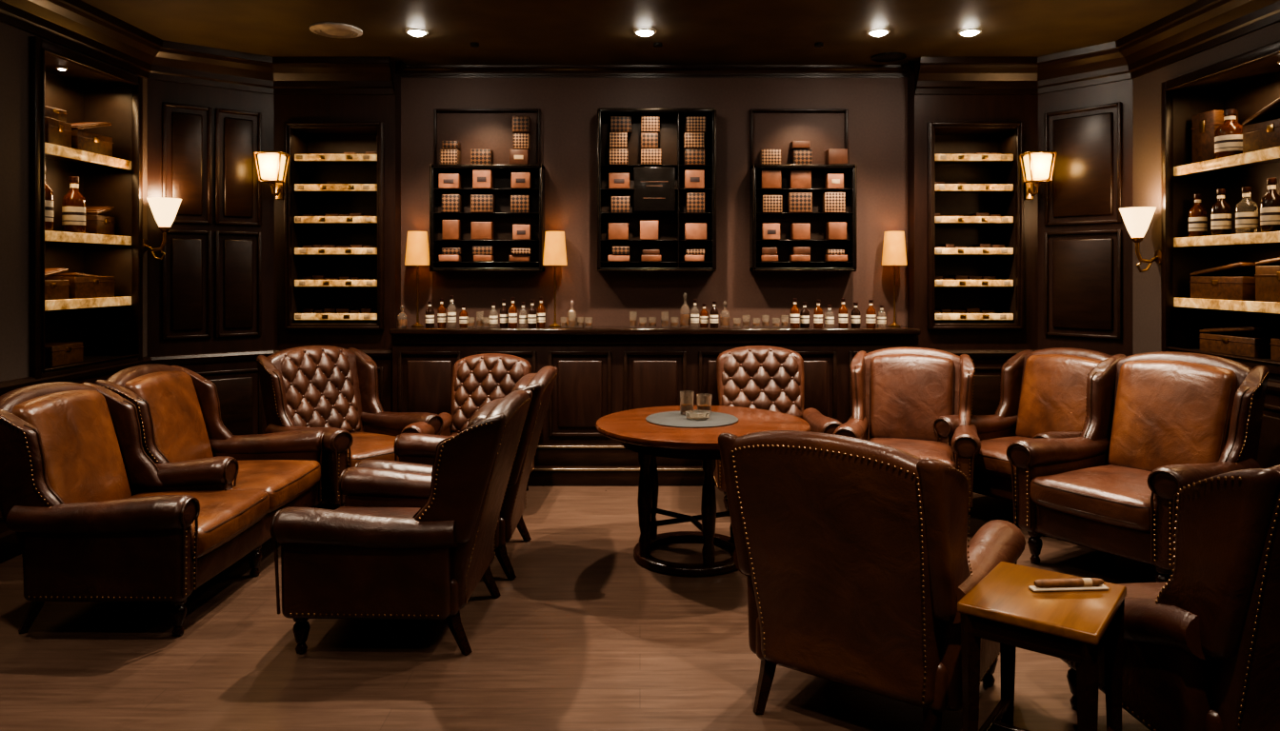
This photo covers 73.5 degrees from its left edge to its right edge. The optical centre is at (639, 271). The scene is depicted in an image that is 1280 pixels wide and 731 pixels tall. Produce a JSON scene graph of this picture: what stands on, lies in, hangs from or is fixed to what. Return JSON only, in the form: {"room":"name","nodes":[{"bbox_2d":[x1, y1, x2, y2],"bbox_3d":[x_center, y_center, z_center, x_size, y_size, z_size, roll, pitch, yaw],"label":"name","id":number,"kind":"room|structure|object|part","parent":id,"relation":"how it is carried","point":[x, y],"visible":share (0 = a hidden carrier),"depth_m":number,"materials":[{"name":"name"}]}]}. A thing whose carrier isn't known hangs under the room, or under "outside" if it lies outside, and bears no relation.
{"room":"cigar lounge","nodes":[
{"label":"cigar lounge","id":0,"kind":"room"},
{"bbox_2d":[0,21,147,381],"bbox_3d":[-3.460,-0.015,2.120,0.320,3.030,7.240,0,0,0],"label":"wall","id":1,"kind":"structure","parent":0,"point":[86,95],"depth_m":5.38,"materials":[{"name":"beige paint"}]},
{"bbox_2d":[0,530,21,563],"bbox_3d":[-2.542,1.421,2.375,1.515,0.153,7.750,0,0,0],"label":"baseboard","id":2,"kind":"structure","parent":1,"relation":"attached to","point":[10,548],"depth_m":4.45,"materials":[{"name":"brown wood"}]},
{"bbox_2d":[29,36,142,379],"bbox_3d":[-3.435,-0.335,5.130,0.360,1.870,1.000,0,0,0],"label":"display alcove","id":3,"kind":"object","parent":1,"relation":"attached to","point":[39,150],"visible":0.91,"depth_m":4.96,"materials":[{"name":"brown wood"}]},
{"bbox_2d":[44,165,53,231],"label":"bottles","id":4,"kind":"object","parent":3,"relation":"in","point":[49,194],"depth_m":4.85,"materials":[{"name":"orange glass"}]},
{"bbox_2d":[61,176,85,233],"label":"bottles","id":5,"kind":"object","parent":3,"relation":"in","point":[73,210],"depth_m":5.11,"materials":[{"name":"orange glass"}]},
{"bbox_2d":[44,105,115,367],"bbox_3d":[-3.462,-0.200,5.132,0.237,1.500,0.806,0,0,0],"label":"boxes","id":6,"kind":"object","parent":3,"relation":"in","point":[60,284],"visible":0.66,"depth_m":5.14,"materials":[{"name":"brown wood"}]},
{"bbox_2d":[0,349,392,395],"bbox_3d":[-2.542,0.605,2.375,1.515,0.070,7.750,0,0,0],"label":"trim","id":7,"kind":"structure","parent":1,"relation":"attached to","point":[6,387],"depth_m":5.78,"materials":[{"name":"brown wood"}]},
{"bbox_2d":[0,359,392,534],"bbox_3d":[-2.542,1.058,2.375,1.515,0.877,7.750,0,0,0],"label":"wainscoting","id":8,"kind":"structure","parent":1,"relation":"attached to","point":[386,364],"depth_m":6.15,"materials":[{"name":"brown wood"}]},
{"bbox_2d":[0,0,395,94],"bbox_3d":[-2.542,-1.409,2.375,1.515,0.239,7.750,0,0,0],"label":"trim","id":9,"kind":"structure","parent":1,"relation":"attached to","point":[78,26],"depth_m":5.81,"materials":[{"name":"brown wood"}]},
{"bbox_2d":[147,79,274,356],"bbox_3d":[-2.985,-0.015,5.995,0.811,3.030,0.001,0,0,-39],"label":"wall","id":10,"kind":"structure","parent":0,"point":[159,91],"depth_m":6.00,"materials":[{"name":"brown wood"}]},
{"bbox_2d":[142,197,181,259],"bbox_3d":[-3.166,-0.276,5.670,0.248,0.407,0.206,0,0,0],"label":"wall sconce","id":11,"kind":"object","parent":10,"relation":"attached to","point":[164,210],"visible":1,"depth_m":5.63,"materials":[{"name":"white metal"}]},
{"bbox_3d":[-3.145,-0.388,5.670,0.206,0.185,0.206,0,0,0],"label":"lamp shade","id":12,"kind":"part","parent":11,"relation":"part of","materials":[{"name":"white glass"}]},
{"bbox_2d":[161,101,261,435],"bbox_3d":[-2.980,0.070,5.989,0.634,2.424,0.028,0,0,-39],"label":"wall paneling","id":13,"kind":"structure","parent":10,"relation":"attached to","point":[234,394],"depth_m":5.99,"materials":[{"name":"brown wood"}]},
{"bbox_2d":[274,61,395,349],"bbox_3d":[-2.228,-0.015,6.400,0.885,3.030,0.300,0,0,0],"label":"wall","id":14,"kind":"structure","parent":0,"point":[288,108],"depth_m":6.35,"materials":[{"name":"brown wood"}]},
{"bbox_2d":[253,151,290,199],"bbox_3d":[-2.620,-0.682,6.132,0.200,0.325,0.230,0,0,0],"label":"wall lantern","id":15,"kind":"object","parent":14,"relation":"attached to","point":[271,164],"visible":1,"depth_m":6.04,"materials":[{"name":"white glass"}]},
{"bbox_3d":[-2.620,-0.740,6.100,0.157,0.176,0.128,0,0,0],"label":"glass","id":16,"kind":"part","parent":15,"relation":"part of","materials":[{"name":"white glass"}]},
{"bbox_2d":[283,121,383,329],"bbox_3d":[-2.225,-0.330,6.375,0.720,1.510,0.340,0,0,0],"label":"built-in shelf","id":17,"kind":"object","parent":14,"relation":"attached to","point":[311,313],"visible":0.99,"depth_m":6.25,"materials":[{"name":"brown wood"}]},
{"bbox_2d":[377,367,382,406],"bbox_3d":[-2.230,0.990,6.242,0.724,0.584,0.028,0,0,0],"label":"trim","id":18,"kind":"structure","parent":14,"relation":"attached to","point":[379,369],"depth_m":6.23,"materials":[{"name":"brown wood"}]},
{"bbox_2d":[395,61,400,327],"bbox_3d":[-1.785,-0.015,6.325,0.001,3.030,0.150,0,0,0],"label":"wall","id":19,"kind":"structure","parent":0,"point":[397,78],"depth_m":6.31,"materials":[{"name":"brown wood"}]},
{"bbox_2d":[0,485,1172,730],"bbox_3d":[0.000,1.500,2.600,7.600,0.001,8.400,0,0,0],"label":"floor","id":20,"kind":"structure","parent":0,"point":[585,636],"depth_m":3.31,"materials":[{"name":"brown wood"}]},
{"bbox_2d":[0,363,324,637],"bbox_3d":[-2.268,1.007,4.220,0.938,1.002,1.620,0,0,1],"label":"sofa","id":21,"kind":"object","parent":20,"relation":"on","point":[132,485],"visible":0.98,"depth_m":3.77,"materials":[{"name":"leather"}]},
{"bbox_2d":[256,345,443,507],"bbox_3d":[-1.866,1.002,5.442,0.963,1.012,0.849,0,0,37],"label":"wingback armchair","id":22,"kind":"object","parent":20,"relation":"on","point":[334,390],"visible":0.7,"depth_m":5.52,"materials":[{"name":"leather"}]},
{"bbox_3d":[-1.873,0.928,5.455,0.923,0.785,0.788,0,0,37],"label":"nailhead trim","id":23,"kind":"part","parent":22,"relation":"part of","materials":[{"name":"brown leather"}]},
{"bbox_2d":[280,346,360,433],"bbox_3d":[-2.099,0.792,5.624,0.214,0.582,0.534,0,0,37],"label":"cushion","id":24,"kind":"object","parent":22,"relation":"on","point":[321,384],"depth_m":5.62,"materials":[{"name":"leather"}]},
{"bbox_2d":[347,432,399,467],"bbox_3d":[-1.753,1.136,5.365,0.673,0.177,0.580,0,0,37],"label":"seat cushion","id":25,"kind":"object","parent":22,"relation":"on","point":[366,446],"depth_m":5.16,"materials":[{"name":"brown leather"}]},
{"bbox_2d":[270,390,532,656],"bbox_3d":[-0.952,1.012,3.665,0.943,0.991,0.864,0,0,2],"label":"wingback armchair","id":26,"kind":"object","parent":20,"relation":"on","point":[401,545],"visible":1,"depth_m":3.29,"materials":[{"name":"leather"}]},
{"bbox_2d":[334,505,420,517],"bbox_3d":[-1.086,1.144,3.663,0.659,0.173,0.591,0,0,2],"label":"seat cushion","id":27,"kind":"object","parent":26,"relation":"on","point":[385,510],"depth_m":3.82,"materials":[{"name":"leather"}]},
{"bbox_2d":[354,365,558,580],"bbox_3d":[-0.912,1.005,4.476,0.958,1.007,0.869,0,0,0],"label":"wingback armchair","id":28,"kind":"object","parent":20,"relation":"on","point":[415,452],"visible":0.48,"depth_m":4.20,"materials":[{"name":"leather"}]},
{"bbox_3d":[-0.899,0.931,4.470,0.918,0.781,0.807,0,0,0],"label":"nailhead trim","id":29,"kind":"part","parent":28,"relation":"part of","materials":[{"name":"brown leather"}]},
{"bbox_2d":[400,353,534,491],"bbox_3d":[-1.064,1.042,5.603,0.767,0.932,0.905,0,0,5],"label":"tufted armchair","id":30,"kind":"object","parent":20,"relation":"on","point":[478,380],"visible":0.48,"depth_m":5.87,"materials":[{"name":"brown leather"}]},
{"bbox_2d":[450,354,528,433],"bbox_3d":[-1.036,0.842,5.882,0.510,0.524,0.195,0,0,5],"label":"cushion","id":31,"kind":"object","parent":30,"relation":"on","point":[478,380],"depth_m":5.88,"materials":[{"name":"leather"}]},
{"bbox_2d":[389,326,920,485],"bbox_3d":[0.107,0.954,6.184,3.775,1.092,0.423,0,0,0],"label":"bar counter","id":32,"kind":"object","parent":20,"relation":"on","point":[602,371],"depth_m":6.14,"materials":[{"name":"brown wood"}]},
{"bbox_2d":[404,231,429,327],"bbox_3d":[-1.635,0.057,6.300,0.180,0.700,0.180,0,0,0],"label":"table lamp","id":33,"kind":"object","parent":32,"relation":"on","point":[417,253],"visible":0.99,"depth_m":6.24,"materials":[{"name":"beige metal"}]},
{"bbox_3d":[-1.635,-0.168,6.300,0.180,0.250,0.180,0,0,0],"label":"lamp shade","id":34,"kind":"part","parent":33,"relation":"part of","materials":[{"name":"fabric"}]},
{"bbox_2d":[425,295,467,327],"label":"bottles","id":35,"kind":"object","parent":32,"relation":"on","point":[451,309],"depth_m":6.23,"materials":[{"name":"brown glass"}]},
{"bbox_2d":[466,311,489,327],"bbox_3d":[-1.162,0.345,6.195,0.157,0.109,0.085,0,0,0],"label":"glasses","id":36,"kind":"object","parent":32,"relation":"on","point":[482,321],"depth_m":6.17,"materials":[{"name":"clear glass"}]},
{"bbox_2d":[489,297,545,327],"label":"bottles","id":37,"kind":"object","parent":32,"relation":"on","point":[509,318],"depth_m":6.20,"materials":[{"name":"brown glass"}]},
{"bbox_2d":[542,231,567,327],"bbox_3d":[-0.625,0.057,6.300,0.180,0.700,0.180,0,0,0],"label":"table lamp","id":38,"kind":"object","parent":32,"relation":"on","point":[554,248],"visible":0.99,"depth_m":6.24,"materials":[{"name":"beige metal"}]},
{"bbox_3d":[-0.625,-0.168,6.300,0.180,0.250,0.180,0,0,0],"label":"lamp shade","id":39,"kind":"part","parent":38,"relation":"part of","materials":[{"name":"fabric"}]},
{"bbox_2d":[560,311,592,327],"bbox_3d":[-0.458,0.345,6.195,0.226,0.109,0.085,0,0,0],"label":"glasses","id":40,"kind":"object","parent":32,"relation":"on","point":[588,321],"depth_m":6.17,"materials":[{"name":"clear glass"}]},
{"bbox_2d":[629,311,656,327],"bbox_3d":[0.021,0.345,6.195,0.185,0.109,0.085,0,0,0],"label":"glasses","id":41,"kind":"object","parent":32,"relation":"on","point":[632,314],"depth_m":6.19,"materials":[{"name":"clear glass"}]},
{"bbox_2d":[389,326,920,335],"bbox_3d":[0.107,0.430,6.240,3.775,0.044,0.310,0,0,0],"label":"countertop","id":42,"kind":"structure","parent":32,"relation":"on","point":[409,330],"depth_m":6.09,"materials":[{"name":"brown wood"}]},
{"bbox_2d":[660,311,678,327],"bbox_3d":[0.212,0.345,6.195,0.116,0.109,0.085,0,0,0],"label":"glasses","id":43,"kind":"object","parent":32,"relation":"on","point":[664,314],"depth_m":6.17,"materials":[{"name":"clear glass"}]},
{"bbox_2d":[690,300,718,327],"label":"bottles","id":44,"kind":"object","parent":32,"relation":"on","point":[694,312],"depth_m":6.22,"materials":[{"name":"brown glass"}]},
{"bbox_2d":[733,315,788,327],"bbox_3d":[0.875,0.362,6.195,0.406,0.090,0.085,0,0,0],"label":"glasses","id":45,"kind":"object","parent":32,"relation":"on","point":[746,318],"visible":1,"depth_m":6.18,"materials":[{"name":"clear glass"}]},
{"bbox_2d":[790,299,859,327],"label":"bottles","id":46,"kind":"object","parent":32,"relation":"on","point":[804,316],"depth_m":6.19,"materials":[{"name":"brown glass"}]},
{"bbox_2d":[865,300,886,327],"label":"bottles","id":47,"kind":"object","parent":32,"relation":"on","point":[870,311],"depth_m":6.19,"materials":[{"name":"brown glass"}]},
{"bbox_2d":[881,231,907,327],"bbox_3d":[1.870,0.057,6.300,0.180,0.700,0.180,0,0,0],"label":"table lamp","id":48,"kind":"object","parent":32,"relation":"on","point":[894,253],"visible":1,"depth_m":6.24,"materials":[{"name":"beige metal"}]},
{"bbox_3d":[1.870,-0.168,6.300,0.180,0.250,0.180,0,0,0],"label":"lamp shade","id":49,"kind":"part","parent":48,"relation":"part of","materials":[{"name":"fabric"}]},
{"bbox_2d":[595,405,810,577],"bbox_3d":[0.320,1.136,4.420,1.100,0.728,1.100,0,0,0],"label":"round table","id":50,"kind":"object","parent":20,"relation":"on","point":[630,428],"visible":0.74,"depth_m":4.26,"materials":[{"name":"brown wood"}]},
{"bbox_2d":[645,411,738,427],"bbox_3d":[0.270,0.767,4.460,0.480,0.008,0.480,0,0,0],"label":"placemat","id":51,"kind":"object","parent":50,"relation":"on","point":[675,419],"visible":0.7,"depth_m":4.39,"materials":[{"name":"grey fabric"}]},
{"bbox_2d":[680,390,712,415],"bbox_3d":[0.300,0.703,4.594,0.179,0.120,0.083,0,0,-20],"label":"glasses","id":52,"kind":"object","parent":51,"relation":"on","point":[704,400],"visible":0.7,"depth_m":4.57,"materials":[{"name":"clear glass"}]},
{"bbox_2d":[685,409,710,419],"bbox_3d":[0.300,0.745,4.440,0.130,0.036,0.128,0,0,0],"label":"glass ashtray","id":53,"kind":"object","parent":51,"relation":"on","point":[696,414],"visible":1,"depth_m":4.40,"materials":[{"name":"clear glass"}]},
{"bbox_2d":[713,345,842,517],"bbox_3d":[0.834,1.017,5.624,0.849,0.983,0.954,0,0,0],"label":"tufted armchair","id":54,"kind":"object","parent":20,"relation":"on","point":[760,377],"visible":0.48,"depth_m":5.90,"materials":[{"name":"brown leather"}]},
{"bbox_2d":[719,346,802,419],"bbox_3d":[0.840,0.806,5.920,0.566,0.553,0.206,0,0,0],"label":"cushion","id":55,"kind":"object","parent":54,"relation":"on","point":[768,378],"depth_m":5.91,"materials":[{"name":"leather"}]},
{"bbox_2d":[718,430,1025,730],"bbox_3d":[0.808,1.002,2.973,0.849,1.012,0.963,0,0,36],"label":"wingback armchair","id":56,"kind":"object","parent":20,"relation":"on","point":[854,556],"visible":0.91,"depth_m":2.64,"materials":[{"name":"brown leather"}]},
{"bbox_2d":[833,346,980,509],"bbox_3d":[1.664,1.007,5.329,0.840,1.002,0.953,0,0,21],"label":"wingback armchair","id":57,"kind":"object","parent":20,"relation":"on","point":[899,394],"visible":0.69,"depth_m":5.50,"materials":[{"name":"brown leather"}]},
{"bbox_2d":[869,354,954,441],"bbox_3d":[1.763,0.821,5.574,0.528,0.552,0.259,0,0,21],"label":"cushion","id":58,"kind":"object","parent":57,"relation":"on","point":[909,392],"depth_m":5.52,"materials":[{"name":"brown leather"}]},
{"bbox_2d":[869,438,955,467],"bbox_3d":[1.622,1.140,5.199,0.574,0.175,0.666,0,0,21],"label":"seat cushion","id":59,"kind":"object","parent":57,"relation":"on","point":[920,448],"depth_m":5.16,"materials":[{"name":"brown leather"}]},
{"bbox_2d":[933,347,1111,537],"bbox_3d":[2.441,1.002,5.310,0.963,1.012,0.849,0,0,-32],"label":"wingback armchair","id":60,"kind":"object","parent":20,"relation":"on","point":[1043,393],"visible":0.34,"depth_m":5.41,"materials":[{"name":"leather"}]},
{"bbox_2d":[953,436,1032,479],"bbox_3d":[2.328,1.136,5.232,0.673,0.177,0.580,0,0,-32],"label":"seat cushion","id":61,"kind":"object","parent":60,"relation":"on","point":[991,463],"depth_m":5.08,"materials":[{"name":"brown leather"}]},
{"bbox_2d":[1015,354,1101,438],"bbox_3d":[2.671,0.814,5.447,0.262,0.557,0.533,0,0,-32],"label":"cushion","id":62,"kind":"object","parent":60,"relation":"on","point":[1052,397],"depth_m":5.42,"materials":[{"name":"brown leather"}]},
{"bbox_2d":[957,561,1126,730],"bbox_3d":[1.140,1.205,2.420,0.350,0.590,0.430,0,0,38],"label":"side table","id":63,"kind":"object","parent":20,"relation":"on","point":[1075,627],"visible":0.99,"depth_m":2.35,"materials":[{"name":"brown wood"}]},
{"bbox_2d":[1028,578,1108,592],"bbox_3d":[1.225,0.894,2.450,0.224,0.030,0.032,0,0,-4],"label":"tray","id":64,"kind":"object","parent":63,"relation":"on","point":[1083,584],"visible":1,"depth_m":2.44,"materials":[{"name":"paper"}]},
{"bbox_2d":[1006,351,1269,582],"bbox_3d":[2.532,0.971,4.351,1.022,1.075,0.902,0,0,-32],"label":"wingback armchair","id":65,"kind":"object","parent":20,"relation":"on","point":[1158,424],"visible":0.74,"depth_m":4.32,"materials":[{"name":"leather"}]},
{"bbox_2d":[1030,464,1155,532],"bbox_3d":[2.412,1.114,4.269,0.715,0.188,0.616,0,0,-32],"label":"seat cushion","id":66,"kind":"object","parent":65,"relation":"on","point":[1105,498],"depth_m":4.14,"materials":[{"name":"brown leather"}]},
{"bbox_2d":[1107,360,1237,471],"bbox_3d":[2.777,0.771,4.496,0.278,0.592,0.566,0,0,-32],"label":"cushion","id":67,"kind":"object","parent":65,"relation":"on","point":[1166,412],"depth_m":4.43,"materials":[{"name":"brown leather"}]},
{"bbox_2d":[1060,464,1279,730],"bbox_3d":[1.848,0.976,2.571,0.893,1.064,1.012,0,0,-4],"label":"wingback armchair","id":68,"kind":"object","parent":20,"relation":"on","point":[1201,647],"visible":0.8,"depth_m":2.25,"materials":[{"name":"leather"}]},
{"bbox_2d":[1116,582,1166,599],"bbox_3d":[1.832,1.179,2.714,0.610,0.186,0.708,0,0,-4],"label":"seat cushion","id":69,"kind":"object","parent":68,"relation":"on","point":[1146,590],"depth_m":2.94,"materials":[{"name":"leather"}]},
{"bbox_2d":[80,0,1199,65],"bbox_3d":[0.000,-1.530,2.600,7.600,0.001,8.400,0,0,0],"label":"ceiling","id":70,"kind":"structure","parent":0,"point":[506,31],"depth_m":5.31,"materials":[{"name":"paint"}]},
{"bbox_2d":[309,21,362,38],"bbox_3d":[-1.920,-1.518,5.420,0.320,0.021,0.320,0,0,0],"label":"ceiling vent","id":71,"kind":"object","parent":70,"relation":"attached to","point":[326,29],"depth_m":5.38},
{"bbox_2d":[405,28,428,36],"bbox_3d":[-1.420,-1.514,5.460,0.144,0.029,0.144,0,0,0],"label":"recessed light","id":72,"kind":"object","parent":70,"relation":"in","point":[413,31],"visible":1,"depth_m":5.43,"materials":[{"name":"white glass"}]},
{"bbox_2d":[633,28,656,36],"bbox_3d":[0.030,-1.514,5.460,0.144,0.029,0.144,0,0,0],"label":"recessed light","id":73,"kind":"object","parent":70,"relation":"in","point":[640,31],"visible":1,"depth_m":5.43,"materials":[{"name":"white glass"}]},
{"bbox_2d":[653,41,661,47],"bbox_3d":[0.120,-1.518,5.750,0.060,0.021,0.058,0,0,0],"label":"recessed light","id":74,"kind":"object","parent":70,"relation":"in","point":[657,44],"visible":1,"depth_m":5.73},
{"bbox_2d":[866,28,890,36],"bbox_3d":[1.520,-1.514,5.460,0.144,0.029,0.144,0,0,0],"label":"recessed light","id":75,"kind":"object","parent":70,"relation":"in","point":[876,31],"visible":1,"depth_m":5.43,"materials":[{"name":"white glass"}]},
{"bbox_2d":[958,28,981,36],"bbox_3d":[2.100,-1.514,5.460,0.144,0.029,0.144,0,0,0],"label":"recessed light","id":76,"kind":"object","parent":70,"relation":"in","point":[968,31],"visible":1,"depth_m":5.43,"materials":[{"name":"white glass"}]},
{"bbox_2d":[400,78,907,326],"bbox_3d":[0.107,-0.015,6.400,3.785,3.030,0.001,0,0,0],"label":"wall","id":77,"kind":"structure","parent":0,"point":[877,108],"depth_m":6.40,"materials":[{"name":"paint"}]},
{"bbox_2d":[429,108,544,271],"bbox_3d":[-1.123,-0.604,6.324,0.825,1.208,0.155,0,0,0],"label":"display","id":78,"kind":"object","parent":77,"relation":"attached to","point":[487,175],"visible":0.99,"depth_m":6.37,"materials":[{"name":"black wood"}]},
{"bbox_2d":[395,61,914,78],"bbox_3d":[0.107,-1.488,6.325,3.785,0.084,0.150,0,0,0],"label":"trim","id":79,"kind":"structure","parent":77,"relation":"attached to","point":[905,70],"depth_m":6.38,"materials":[{"name":"brown wood"}]},
{"bbox_2d":[597,108,716,271],"bbox_3d":[0.121,-0.595,6.321,0.868,1.190,0.154,0,0,0],"label":"display","id":80,"kind":"object","parent":77,"relation":"attached to","point":[656,168],"visible":1,"depth_m":6.28,"materials":[{"name":"black wood"}]},
{"bbox_3d":[0.105,-0.600,6.250,0.300,0.320,0.012,0,0,0],"label":"sign plate","id":81,"kind":"part","parent":80,"relation":"part of","materials":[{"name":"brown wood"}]},
{"bbox_2d":[749,108,857,271],"bbox_3d":[1.200,-0.604,6.324,0.760,1.208,0.155,0,0,0],"label":"display","id":82,"kind":"object","parent":77,"relation":"attached to","point":[803,180],"visible":1,"depth_m":6.37,"materials":[{"name":"black wood"}]},
{"bbox_2d":[871,52,906,61],"bbox_3d":[1.770,-1.521,6.100,0.240,0.015,0.240,0,0,0],"label":"ceiling speaker","id":83,"kind":"object","parent":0,"point":[887,56],"depth_m":6.07},
{"bbox_2d":[907,61,914,327],"bbox_3d":[2.000,-0.015,6.325,0.001,3.030,0.150,0,0,0],"label":"wall","id":84,"kind":"structure","parent":0,"point":[910,80],"depth_m":6.33,"materials":[{"name":"brown wood"}]},
{"bbox_2d":[914,61,1038,349],"bbox_3d":[2.450,-0.015,6.400,0.900,3.030,0.300,0,0,0],"label":"wall","id":85,"kind":"structure","parent":0,"point":[928,108],"depth_m":6.27,"materials":[{"name":"brown wood"}]},
{"bbox_2d":[927,121,1023,329],"bbox_3d":[2.440,-0.330,6.375,0.690,1.510,0.340,0,0,0],"label":"built-in shelf","id":86,"kind":"object","parent":85,"relation":"attached to","point":[964,313],"visible":0.97,"depth_m":6.25,"materials":[{"name":"brown wood"}]},
{"bbox_2d":[971,367,1001,416],"bbox_3d":[2.440,0.990,6.242,0.724,0.584,0.028,0,0,0],"label":"trim","id":87,"kind":"structure","parent":85,"relation":"attached to","point":[986,391],"depth_m":6.23,"materials":[{"name":"brown wood"}]},
{"bbox_2d":[1019,151,1057,199],"bbox_3d":[2.830,-0.682,6.132,0.200,0.325,0.230,0,0,0],"label":"wall lantern","id":88,"kind":"object","parent":85,"relation":"attached to","point":[1037,164],"visible":1,"depth_m":6.04,"materials":[{"name":"white glass"}]},
{"bbox_3d":[2.830,-0.740,6.100,0.157,0.176,0.128,0,0,0],"label":"glass","id":89,"kind":"part","parent":88,"relation":"part of","materials":[{"name":"white glass"}]},
{"bbox_2d":[1038,79,1132,356],"bbox_3d":[3.100,-0.015,5.995,0.001,3.030,0.648,0,0,-38],"label":"wall","id":90,"kind":"structure","parent":0,"point":[1117,91],"depth_m":5.93,"materials":[{"name":"brown wood"}]},
{"bbox_2d":[1044,101,1121,339],"bbox_3d":[3.091,0.070,5.994,0.028,2.424,0.522,0,0,-38],"label":"trim","id":91,"kind":"structure","parent":90,"relation":"attached to","point":[1083,171],"depth_m":5.97,"materials":[{"name":"brown wood"}]},
{"bbox_2d":[1132,21,1279,381],"bbox_3d":[3.460,-0.015,2.120,0.320,3.030,7.240,0,0,0],"label":"wall","id":92,"kind":"structure","parent":0,"point":[1248,90],"depth_m":5.32,"materials":[{"name":"beige paint"}]},
{"bbox_2d":[914,0,1279,94],"bbox_3d":[2.650,-1.409,2.375,1.300,0.239,7.750,0,0,0],"label":"trim","id":93,"kind":"structure","parent":92,"relation":"attached to","point":[1201,26],"depth_m":5.79,"materials":[{"name":"brown wood"}]},
{"bbox_2d":[939,349,1279,395],"bbox_3d":[2.650,0.605,2.375,1.300,0.070,7.750,0,0,0],"label":"trim","id":94,"kind":"structure","parent":92,"relation":"attached to","point":[1272,387],"depth_m":6.21,"materials":[{"name":"brown wood"}]},
{"bbox_2d":[972,359,1279,419],"bbox_3d":[2.650,1.058,2.375,1.300,0.877,7.750,0,0,0],"label":"trim","id":95,"kind":"structure","parent":92,"relation":"attached to","point":[1270,399],"depth_m":6.24,"materials":[{"name":"brown wood"}]},
{"bbox_2d":[1119,206,1161,272],"bbox_3d":[3.166,-0.196,5.420,0.248,0.407,0.206,0,0,0],"label":"wall sconce","id":96,"kind":"object","parent":92,"relation":"attached to","point":[1137,220],"visible":1,"depth_m":5.38,"materials":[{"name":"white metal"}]},
{"bbox_3d":[3.145,-0.307,5.420,0.206,0.185,0.206,0,0,0],"label":"lamp shade","id":97,"kind":"part","parent":96,"relation":"part of","materials":[{"name":"white glass"}]},
{"bbox_2d":[1161,40,1279,375],"bbox_3d":[3.435,-0.325,4.605,0.360,1.710,1.530,0,0,0],"label":"display alcove","id":98,"kind":"object","parent":92,"relation":"attached to","point":[1271,154],"visible":0.89,"depth_m":5.06,"materials":[{"name":"brown wood"}]},
{"bbox_2d":[1214,109,1242,159],"label":"bottles","id":99,"kind":"object","parent":98,"relation":"in","point":[1228,137],"depth_m":4.89,"materials":[{"name":"orange glass"}]},
{"bbox_2d":[1188,178,1279,237],"label":"bottles","id":100,"kind":"object","parent":98,"relation":"in","point":[1246,210],"depth_m":4.78,"materials":[{"name":"orange glass"}]},
{"bbox_2d":[1189,97,1279,361],"bbox_3d":[3.470,-0.240,4.730,0.265,1.440,1.121,0,0,0],"label":"boxes","id":101,"kind":"object","parent":98,"relation":"in","point":[1261,130],"visible":0.93,"depth_m":4.82,"materials":[{"name":"brown wood"}]},
{"bbox_2d":[1256,403,1279,468],"bbox_3d":[3.292,0.990,2.135,0.028,0.584,7.054,0,0,0],"label":"trim","id":102,"kind":"structure","parent":92,"relation":"attached to","point":[1269,449],"depth_m":4.46,"materials":[{"name":"brown wood"}]}
]}

